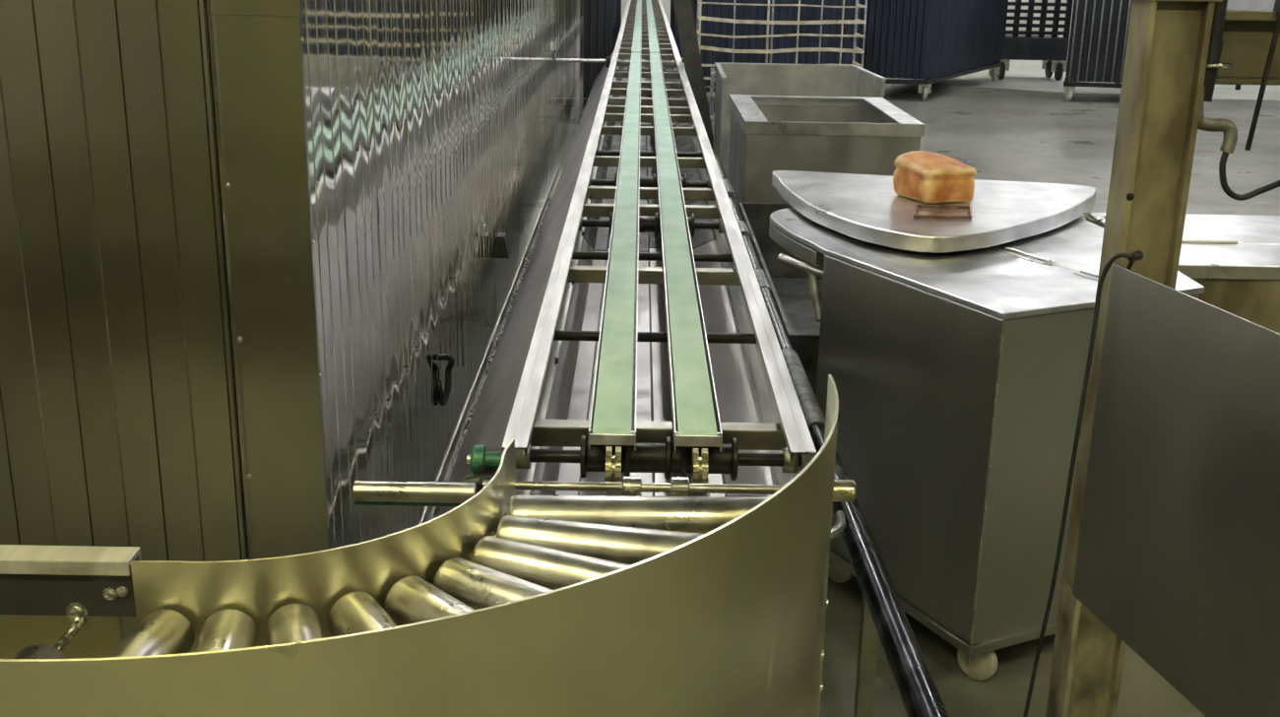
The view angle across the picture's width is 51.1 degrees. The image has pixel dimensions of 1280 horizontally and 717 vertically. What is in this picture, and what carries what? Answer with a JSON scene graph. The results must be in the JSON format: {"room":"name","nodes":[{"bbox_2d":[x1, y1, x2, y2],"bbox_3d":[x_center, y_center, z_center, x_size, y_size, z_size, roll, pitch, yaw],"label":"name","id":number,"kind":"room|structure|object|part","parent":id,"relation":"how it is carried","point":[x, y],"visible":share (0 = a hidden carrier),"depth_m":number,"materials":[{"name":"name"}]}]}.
{"room":"processing plant","nodes":[
{"label":"processing plant","id":0,"kind":"room"},
{"bbox_2d":[621,0,1073,46],"bbox_3d":[3.518,-8.175,23.687,12.100,5.200,0.100,1,17,0],"label":"wall","id":1,"kind":"structure","parent":0,"point":[666,3],"depth_m":24.23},
{"bbox_2d":[681,51,1279,100],"bbox_3d":[3.465,-4.446,20.385,12.100,0.004,8.400,1,17,0],"label":"floor","id":2,"kind":"structure","parent":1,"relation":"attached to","point":[1030,75],"depth_m":18.06,"materials":[{"name":"grey concrete"}]},
{"bbox_2d":[989,0,1073,80],"bbox_3d":[5.429,-4.935,18.531,1.013,2.089,0.690,1,17,0],"label":"rack","id":3,"kind":"object","parent":2,"relation":"on","point":[1053,49],"visible":0.72,"depth_m":18.38,"materials":[{"name":"metal"}]},
{"bbox_2d":[1002,30,1069,35],"bbox_3d":[5.422,-4.480,18.425,0.920,0.045,0.120,1,17,0],"label":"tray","id":4,"kind":"object","parent":3,"relation":"on","point":[1014,32],"depth_m":18.37,"materials":[{"name":"black plastic"}]},
{"bbox_2d":[1003,23,1069,28],"bbox_3d":[5.423,-4.571,18.397,0.920,0.045,0.120,1,17,0],"label":"tray","id":5,"kind":"object","parent":3,"relation":"on","point":[1015,26],"depth_m":18.34,"materials":[{"name":"black plastic"}]},
{"bbox_2d":[1004,15,1070,20],"bbox_3d":[5.425,-4.662,18.369,0.920,0.045,0.120,1,17,0],"label":"tray","id":6,"kind":"object","parent":3,"relation":"on","point":[1016,18],"depth_m":18.31,"materials":[{"name":"plastic"}]},
{"bbox_3d":[5.430,-4.961,18.262,0.950,1.700,0.050,1,17,0],"label":"upright frame","id":7,"kind":"part","parent":3,"relation":"part of","materials":[{"name":"black metal"}]},
{"bbox_2d":[1005,8,1071,13],"bbox_3d":[5.426,-4.753,18.341,0.920,0.045,0.120,1,17,0],"label":"tray","id":8,"kind":"object","parent":3,"relation":"on","point":[1016,11],"depth_m":18.29,"materials":[{"name":"plastic"}]},
{"bbox_2d":[1005,1,1072,6],"bbox_3d":[5.428,-4.844,18.313,0.920,0.045,0.120,1,17,0],"label":"tray","id":9,"kind":"object","parent":3,"relation":"on","point":[1017,4],"depth_m":18.26,"materials":[{"name":"plastic"}]},
{"bbox_2d":[1114,82,1240,90],"bbox_3d":[7.515,-3.914,17.610,2.600,0.750,0.050,1,17,0],"label":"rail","id":10,"kind":"object","parent":2,"relation":"on","point":[1238,87],"visible":0.15,"depth_m":17.69,"materials":[{"name":"black metal"}]},
{"bbox_2d":[560,83,1279,716],"bbox_3d":[3.443,-1.436,10.744,12.100,0.100,28.600,1,17,0],"label":"floor","id":11,"kind":"structure","parent":0,"point":[1003,134],"depth_m":10.66,"materials":[{"name":"concrete"}]},
{"bbox_2d":[0,544,141,658],"bbox_3d":[-1.270,0.749,1.544,1.295,0.953,0.508,1,17,0],"label":"conveyor","id":12,"kind":"object","parent":11,"relation":"on","point":[57,602],"visible":0.6,"depth_m":1.63,"materials":[{"name":"metal"}]},
{"bbox_3d":[-1.278,0.443,1.687,1.270,0.295,0.004,1,17,0],"label":"skirt plate","id":13,"kind":"part","parent":12,"relation":"part of","materials":[{"name":"metal"}]},
{"bbox_2d":[0,0,583,640],"bbox_3d":[-1.522,-2.847,7.721,2.007,4.200,11.533,1,17,0],"label":"tall cabinet","id":14,"kind":"object","parent":11,"relation":"on","point":[260,260],"visible":0.68,"depth_m":2.61,"materials":[{"name":"metal"}]},
{"bbox_3d":[-0.558,-4.455,13.022,0.035,4.200,0.150,1,17,0],"label":"trim","id":15,"kind":"part","parent":14,"relation":"part of","materials":[{"name":"metal"}]},
{"bbox_2d":[0,374,856,716],"bbox_3d":[-0.618,0.687,1.553,2.543,1.090,0.790,-9,19,-29],"label":"conveyor","id":16,"kind":"object","parent":11,"relation":"on","point":[501,603],"visible":1,"depth_m":1.49,"materials":[{"name":"metal"}]},
{"bbox_2d":[352,480,477,506],"bbox_3d":[-0.350,0.212,2.084,0.190,0.041,0.032,1,17,0],"label":"roller","id":17,"kind":"object","parent":16,"relation":"attached to","point":[364,492],"visible":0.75,"depth_m":2.07,"materials":[{"name":"metal"}]},
{"bbox_3d":[-0.353,0.223,2.093,0.185,0.014,0.014,1,17,0],"label":"rod","id":18,"kind":"part","parent":17,"relation":"part of","materials":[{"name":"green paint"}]},
{"bbox_3d":[0.310,0.282,2.175,0.038,0.085,0.320,6,18,17],"label":"stay rod","id":19,"kind":"part","parent":16,"relation":"part of","materials":[{"name":"metal"}]},
{"bbox_2d":[418,164,562,524],"bbox_3d":[-0.491,-0.135,5.451,0.047,0.381,6.100,1,17,0],"label":"rail","id":20,"kind":"object","parent":11,"relation":"on","point":[429,512],"visible":0.34,"depth_m":4.39,"materials":[{"name":"metal"}]},
{"bbox_2d":[583,0,616,104],"bbox_3d":[-0.755,-3.735,14.415,1.010,2.000,1.510,1,17,0],"label":"rack","id":21,"kind":"object","parent":11,"relation":"on","point":[600,16],"visible":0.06,"depth_m":13.78,"materials":[{"name":"metal"}]},
{"bbox_2d":[616,0,621,40],"bbox_3d":[-0.748,-4.725,17.642,1.034,1.999,1.379,1,17,0],"label":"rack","id":22,"kind":"object","parent":11,"relation":"on","point":[618,2],"visible":0.02,"depth_m":17.11,"materials":[{"name":"metal"}]},
{"bbox_2d":[435,0,816,516],"bbox_3d":[-0.068,-2.621,12.684,0.766,0.908,21.810,1,17,0],"label":"conveyor","id":23,"kind":"object","parent":11,"relation":"on","point":[639,322],"visible":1,"depth_m":3.30,"materials":[{"name":"metal"}]},
{"bbox_2d":[464,445,501,492],"bbox_3d":[-0.252,0.192,2.154,0.057,0.096,0.116,1,17,0],"label":"motor","id":24,"kind":"object","parent":23,"relation":"attached to","point":[483,464],"visible":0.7,"depth_m":2.14,"materials":[{"name":"green paint"}]},
{"bbox_3d":[-0.245,0.173,2.090,0.015,0.015,0.005,1,17,0],"label":"knob","id":25,"kind":"part","parent":24,"relation":"part of","materials":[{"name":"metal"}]},
{"bbox_3d":[-0.178,-2.983,12.573,0.040,0.154,21.810,1,17,0],"label":"rail","id":26,"kind":"part","parent":23,"relation":"part of","materials":[{"name":"metal"}]},
{"bbox_2d":[555,57,610,67],"bbox_3d":[-0.400,-2.083,9.403,0.385,0.070,0.060,1,17,0],"label":"rod","id":27,"kind":"object","parent":23,"relation":"attached to","point":[607,61],"visible":0.96,"depth_m":9.39,"materials":[{"name":"metal"}]},
{"bbox_3d":[-0.413,-2.092,9.400,0.360,0.024,0.024,1,17,0],"label":"rod","id":28,"kind":"part","parent":27,"relation":"part of","materials":[{"name":"metal"}]},
{"bbox_3d":[0.282,-2.975,12.575,0.040,0.154,21.810,1,17,0],"label":"rail","id":29,"kind":"part","parent":23,"relation":"part of","materials":[{"name":"metal"}]},
{"bbox_2d":[670,0,694,63],"bbox_3d":[0.939,-4.916,18.364,1.062,1.999,1.286,1,17,0],"label":"rack","id":30,"kind":"object","parent":11,"relation":"on","point":[673,25],"visible":0.02,"depth_m":17.91,"materials":[{"name":"metal"}]},
{"bbox_2d":[673,0,713,149],"bbox_3d":[0.355,-2.359,9.735,0.571,2.174,0.160,1,17,0],"label":"leaning post","id":31,"kind":"object","parent":11,"relation":"on","point":[683,11],"visible":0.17,"depth_m":9.75,"materials":[{"name":"metal"}]},
{"bbox_2d":[709,67,715,129],"bbox_3d":[0.702,-2.080,11.284,0.230,0.720,0.200,1,17,0],"label":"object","id":32,"kind":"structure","parent":11,"relation":"on","point":[713,72],"depth_m":11.22,"materials":[{"name":"metal"}]},
{"bbox_2d":[693,0,861,100],"bbox_3d":[1.470,-3.764,14.636,1.760,1.999,1.100,1,17,0],"label":"rack","id":33,"kind":"object","parent":11,"relation":"on","point":[742,12],"visible":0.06,"depth_m":14.20,"materials":[{"name":"metal"}]},
{"bbox_3d":[1.457,-3.023,14.864,1.760,0.050,1.060,1,17,0],"label":"frame","id":34,"kind":"part","parent":33,"relation":"part of","materials":[{"name":"grey metal"}]},
{"bbox_2d":[738,202,823,396],"bbox_3d":[0.874,-0.152,5.348,0.830,0.520,2.285,1,17,0],"label":"metal cabinet","id":35,"kind":"object","parent":11,"relation":"on","point":[790,287],"visible":0.06,"depth_m":6.08,"materials":[{"name":"metal"}]},
{"bbox_2d":[696,0,867,129],"bbox_3d":[1.345,-3.181,12.901,1.581,1.900,0.589,1,17,0],"label":"rack","id":36,"kind":"object","parent":11,"relation":"on","point":[856,21],"visible":0.55,"depth_m":12.64,"materials":[{"name":"silver metal"}]},
{"bbox_2d":[712,62,886,179],"bbox_3d":[1.050,-1.523,9.201,1.068,0.888,1.181,1,17,0],"label":"bin","id":37,"kind":"object","parent":11,"relation":"on","point":[756,79],"visible":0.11,"depth_m":9.62,"materials":[{"name":"silver metal"}]},
{"bbox_2d":[728,94,925,205],"bbox_3d":[0.929,-0.889,7.136,0.868,0.882,1.238,1,17,0],"label":"bin","id":38,"kind":"object","parent":11,"relation":"on","point":[858,135],"visible":0.34,"depth_m":6.49,"materials":[{"name":"silver metal"}]},
{"bbox_2d":[714,155,949,716],"bbox_3d":[0.407,0.062,4.358,0.063,0.675,6.501,1,17,0],"label":"pipe","id":39,"kind":"object","parent":11,"relation":"on","point":[883,615],"visible":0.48,"depth_m":2.36,"materials":[{"name":"metal"}]},
{"bbox_2d":[857,0,1006,100],"bbox_3d":[3.658,-4.405,16.855,1.176,1.999,3.724,9,19,25],"label":"rolling cart","id":40,"kind":"object","parent":11,"relation":"on","point":[931,40],"visible":0.78,"depth_m":15.63,"materials":[{"name":"metal"}]},
{"bbox_3d":[3.620,-3.666,17.087,1.160,0.050,3.722,9,19,26],"label":"frame","id":41,"kind":"part","parent":40,"relation":"part of","materials":[{"name":"black metal"}]},
{"bbox_2d":[768,207,1204,680],"bbox_3d":[0.845,0.151,3.639,0.952,0.939,1.325,1,17,0],"label":"cabinet","id":42,"kind":"object","parent":11,"relation":"on","point":[958,376],"visible":0.7,"depth_m":3.17,"materials":[{"name":"metal"}]},
{"bbox_3d":[0.705,-0.281,3.498,0.435,0.015,1.230,-7,19,-25],"label":"lid","id":43,"kind":"part","parent":42,"relation":"part of","materials":[{"name":"metal"}]},
{"bbox_2d":[771,170,1105,253],"bbox_3d":[0.914,-0.438,3.869,0.979,0.056,1.023,1,17,0],"label":"tabletop","id":44,"kind":"object","parent":42,"relation":"on","point":[867,208],"visible":0.94,"depth_m":3.73,"materials":[{"name":"metal"}]},
{"bbox_2d":[893,150,976,203],"bbox_3d":[0.852,-0.527,3.879,0.173,0.125,0.205,-5,18,-19],"label":"bread loaf","id":45,"kind":"object","parent":44,"relation":"on","point":[924,176],"visible":1,"depth_m":3.81,"materials":[{"name":"orange food"}]},
{"bbox_3d":[0.828,-0.401,3.663,0.189,0.009,0.166,1,17,0],"label":"wire handle","id":46,"kind":"part","parent":44,"relation":"part of","materials":[{"name":"brown metal"}]},
{"bbox_3d":[1.145,-0.335,3.700,0.526,0.015,1.208,-7,19,-25],"label":"lid","id":47,"kind":"part","parent":42,"relation":"part of","materials":[{"name":"metal"}]},
{"bbox_2d":[1062,0,1132,101],"bbox_3d":[5.877,-4.157,16.175,1.306,1.999,1.480,6,18,15],"label":"rolling cart","id":48,"kind":"object","parent":11,"relation":"on","point":[1099,30],"visible":0.47,"depth_m":15.73,"materials":[{"name":"metal"}]},
{"bbox_3d":[5.864,-3.398,16.413,1.306,0.050,1.464,6,18,15],"label":"frame","id":49,"kind":"part","parent":48,"relation":"part of","materials":[{"name":"black metal"}]},
{"bbox_2d":[1045,0,1222,716],"bbox_3d":[0.996,-1.624,2.172,0.230,5.200,0.210,1,17,0],"label":"steel column","id":50,"kind":"structure","parent":11,"relation":"on","point":[1168,41],"depth_m":2.55,"materials":[{"name":"metal"}]},
{"bbox_2d":[1023,250,1143,716],"bbox_3d":[0.872,0.333,2.685,0.126,1.133,0.073,7,18,18],"label":"power cable","id":51,"kind":"object","parent":50,"relation":"attached to","point":[1136,255],"visible":1,"depth_m":2.62,"materials":[{"name":"rubber"}]},
{"bbox_2d":[1072,263,1279,716],"bbox_3d":[1.017,0.537,2.090,0.038,1.117,1.250,-2,17,-11],"label":"screen panel","id":52,"kind":"object","parent":50,"relation":"attached to","point":[1178,555],"visible":1,"depth_m":2.30,"materials":[{"name":"metal"}]},
{"bbox_3d":[0.979,-0.664,2.464,0.140,0.008,0.115,1,17,0],"label":"splice plate","id":53,"kind":"part","parent":50,"relation":"part of","materials":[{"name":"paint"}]},
{"bbox_2d":[1197,0,1237,153],"bbox_3d":[1.083,-1.008,2.358,0.100,1.285,0.068,1,17,0],"label":"conduit","id":54,"kind":"object","parent":50,"relation":"attached to","point":[1228,127],"visible":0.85,"depth_m":2.49,"materials":[{"name":"metal"}]},
{"bbox_2d":[1218,151,1279,200],"bbox_3d":[1.221,-0.386,2.480,0.262,0.208,0.048,10,19,27],"label":"hose","id":55,"kind":"object","parent":54,"relation":"attached to","point":[1223,160],"visible":1,"depth_m":2.54,"materials":[{"name":"rubber"}]},
{"bbox_2d":[1215,8,1279,85],"bbox_3d":[1.883,0.098,2.797,1.715,1.572,0.100,1,17,0],"label":"cross beam","id":56,"kind":"structure","parent":50,"relation":"attached to","point":[1247,37],"depth_m":2.58,"materials":[{"name":"metal"}]},
{"bbox_2d":[1244,0,1279,150],"bbox_3d":[1.208,-0.589,2.535,0.110,0.386,0.047,1,17,0],"label":"hanging rod","id":57,"kind":"object","parent":56,"relation":"hanging from","point":[1276,8],"visible":1,"depth_m":2.53,"materials":[{"name":"metal"}]},
{"bbox_2d":[1086,212,1279,333],"bbox_3d":[1.787,0.110,3.829,0.910,0.938,0.695,1,17,0],"label":"table","id":58,"kind":"object","parent":11,"relation":"on","point":[1236,258],"visible":0.02,"depth_m":3.42,"materials":[{"name":"paint"}]},
{"bbox_3d":[1.795,-0.353,3.832,0.910,0.035,0.418,1,17,0],"label":"lid","id":59,"kind":"part","parent":58,"relation":"part of","materials":[{"name":"metal"}]},
{"bbox_3d":[1.794,-0.251,3.496,0.910,0.035,0.270,1,17,0],"label":"lid","id":60,"kind":"part","parent":58,"relation":"part of","materials":[{"name":"metal"}]},
{"bbox_2d":[1226,0,1275,9],"bbox_3d":[9.587,-3.866,9.985,0.100,5.200,28.600,1,17,0],"label":"wall","id":61,"kind":"structure","parent":0,"point":[1232,4],"depth_m":20.89,"materials":[{"name":"white paint"}]}
]}

